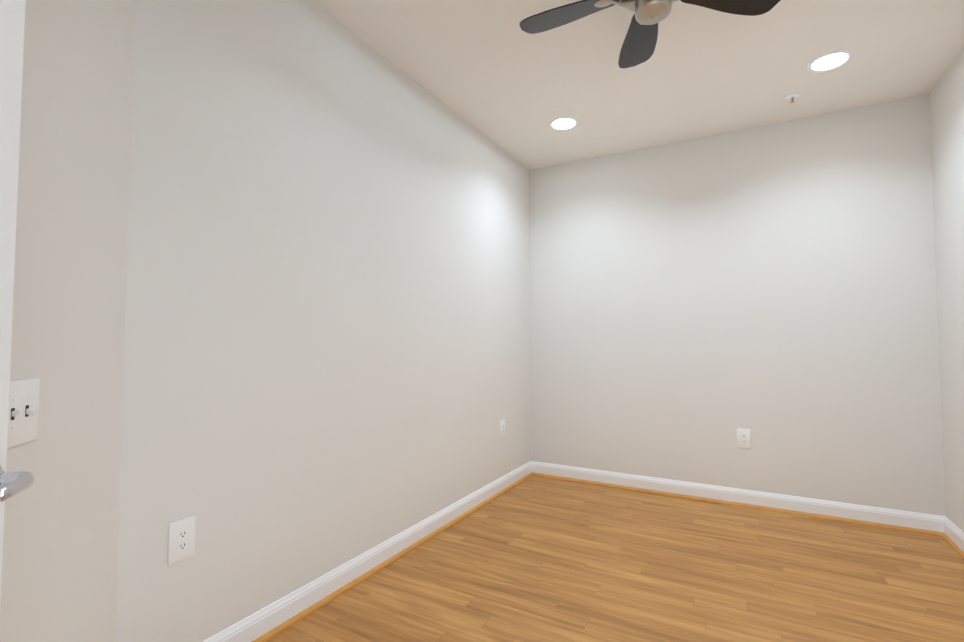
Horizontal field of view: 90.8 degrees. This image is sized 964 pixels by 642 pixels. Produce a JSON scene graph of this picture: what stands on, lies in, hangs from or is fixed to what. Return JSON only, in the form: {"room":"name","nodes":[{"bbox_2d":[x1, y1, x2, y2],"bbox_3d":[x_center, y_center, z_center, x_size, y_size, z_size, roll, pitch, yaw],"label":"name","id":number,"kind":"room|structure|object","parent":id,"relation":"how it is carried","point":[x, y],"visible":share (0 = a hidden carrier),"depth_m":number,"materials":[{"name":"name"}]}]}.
{"room":"empty bedroom","nodes":[
{"label":"empty bedroom","id":0,"kind":"room"},
{"bbox_2d":[0,0,134,641],"bbox_3d":[-1.027,-0.150,0.895,0.140,2.780,1.346,1,-2,-16],"label":"wall","id":1,"kind":"structure","parent":0,"point":[60,550],"depth_m":1.21,"materials":[{"name":"beige paint"}]},
{"bbox_2d":[0,0,33,608],"bbox_3d":[-0.680,0.183,0.501,0.164,2.018,0.560,1,-3,-21],"label":"door","id":2,"kind":"structure","parent":1,"relation":"in","point":[12,25],"depth_m":0.76,"materials":[{"name":"white"}]},
{"bbox_2d":[7,378,39,447],"bbox_3d":[-0.982,0.195,1.015,0.020,0.138,0.134,1,-2,-16],"label":"switch plate","id":3,"kind":"object","parent":1,"relation":"attached to","point":[23,415],"visible":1,"depth_m":1.02,"materials":[{"name":"white plastic"}]},
{"bbox_2d":[115,0,530,641],"bbox_3d":[-0.387,-0.064,2.966,0.140,2.780,3.388,-1,-3,29],"label":"wall","id":4,"kind":"structure","parent":0,"point":[327,338],"depth_m":2.06,"materials":[{"name":"beige paint"}]},
{"bbox_2d":[168,515,194,564],"bbox_3d":[-1.030,0.751,1.633,0.008,0.138,0.087,-1,-3,29],"label":"electrical outlet","id":5,"kind":"object","parent":4,"relation":"attached to","point":[181,542],"visible":1,"depth_m":1.63,"materials":[{"name":"white plastic"}]},
{"bbox_2d":[500,419,504,437],"bbox_3d":[0.163,0.850,3.759,0.008,0.138,0.087,-1,-3,29],"label":"electrical outlet","id":6,"kind":"object","parent":4,"relation":"attached to","point":[502,428],"visible":1,"depth_m":3.75,"materials":[{"name":"white plastic"}]},
{"bbox_2d":[203,461,963,641],"bbox_3d":[0.536,1.194,1.614,2.740,0.115,4.470,-1,-3,29],"label":"baseboard","id":7,"kind":"structure","parent":4,"relation":"attached to","point":[258,624],"depth_m":3.00,"materials":[{"name":"white"}]},
{"bbox_2d":[266,475,963,641],"bbox_3d":[0.536,1.311,1.609,3.340,0.120,5.070,-1,-3,29],"label":"floor","id":8,"kind":"structure","parent":0,"point":[533,558],"depth_m":2.35,"materials":[{"name":"brown wood"}]},
{"bbox_2d":[311,0,963,169],"bbox_3d":[0.536,-1.547,1.728,3.340,0.120,5.070,-1,-3,29],"label":"ceiling","id":9,"kind":"structure","parent":0,"point":[491,70],"depth_m":2.68,"materials":[{"name":"paint"}]},
{"bbox_2d":[549,117,578,129],"bbox_3d":[0.586,-1.413,3.409,0.209,0.006,0.209,-1,-3,29],"label":"recessed light","id":10,"kind":"object","parent":9,"relation":"in","point":[563,123],"visible":1,"depth_m":3.40,"materials":[{"name":"white plastic"}]},
{"bbox_2d":[519,0,780,68],"bbox_3d":[0.583,-1.286,1.739,0.955,0.399,0.989,-1,-3,29],"label":"fan","id":11,"kind":"object","parent":9,"relation":"hanging from","point":[639,44],"visible":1,"depth_m":1.84,"materials":[{"name":"black wood"}]},
{"bbox_2d":[784,93,800,102],"bbox_3d":[1.979,-1.413,3.030,0.089,0.038,0.089,-1,-3,29],"label":"sprinkler","id":12,"kind":"object","parent":9,"relation":"attached to","point":[792,96],"visible":1,"depth_m":3.02,"materials":[{"name":"white metal"}]},
{"bbox_2d":[807,50,852,72],"bbox_3d":[1.938,-1.445,2.652,0.209,0.006,0.209,-1,-3,29],"label":"recessed light","id":13,"kind":"object","parent":9,"relation":"in","point":[829,61],"visible":1,"depth_m":2.65,"materials":[{"name":"white plastic"}]},
{"bbox_2d":[529,94,945,515],"bbox_3d":[1.663,-0.034,3.677,3.020,2.780,0.140,-1,-3,29],"label":"wall","id":14,"kind":"structure","parent":0,"point":[696,303],"depth_m":3.44,"materials":[{"name":"beige paint"}]},
{"bbox_2d":[737,428,750,448],"bbox_3d":[1.888,0.846,3.429,0.087,0.138,0.008,-1,-3,29],"label":"electrical outlet","id":15,"kind":"object","parent":14,"relation":"attached to","point":[743,438],"visible":1,"depth_m":3.43,"materials":[{"name":"white plastic"}]},
{"bbox_2d":[929,47,963,531],"bbox_3d":[1.792,-0.147,0.965,0.140,2.780,4.750,-1,-3,29],"label":"wall","id":16,"kind":"structure","parent":0,"point":[946,100],"depth_m":2.75,"materials":[{"name":"beige paint"}]}
]}

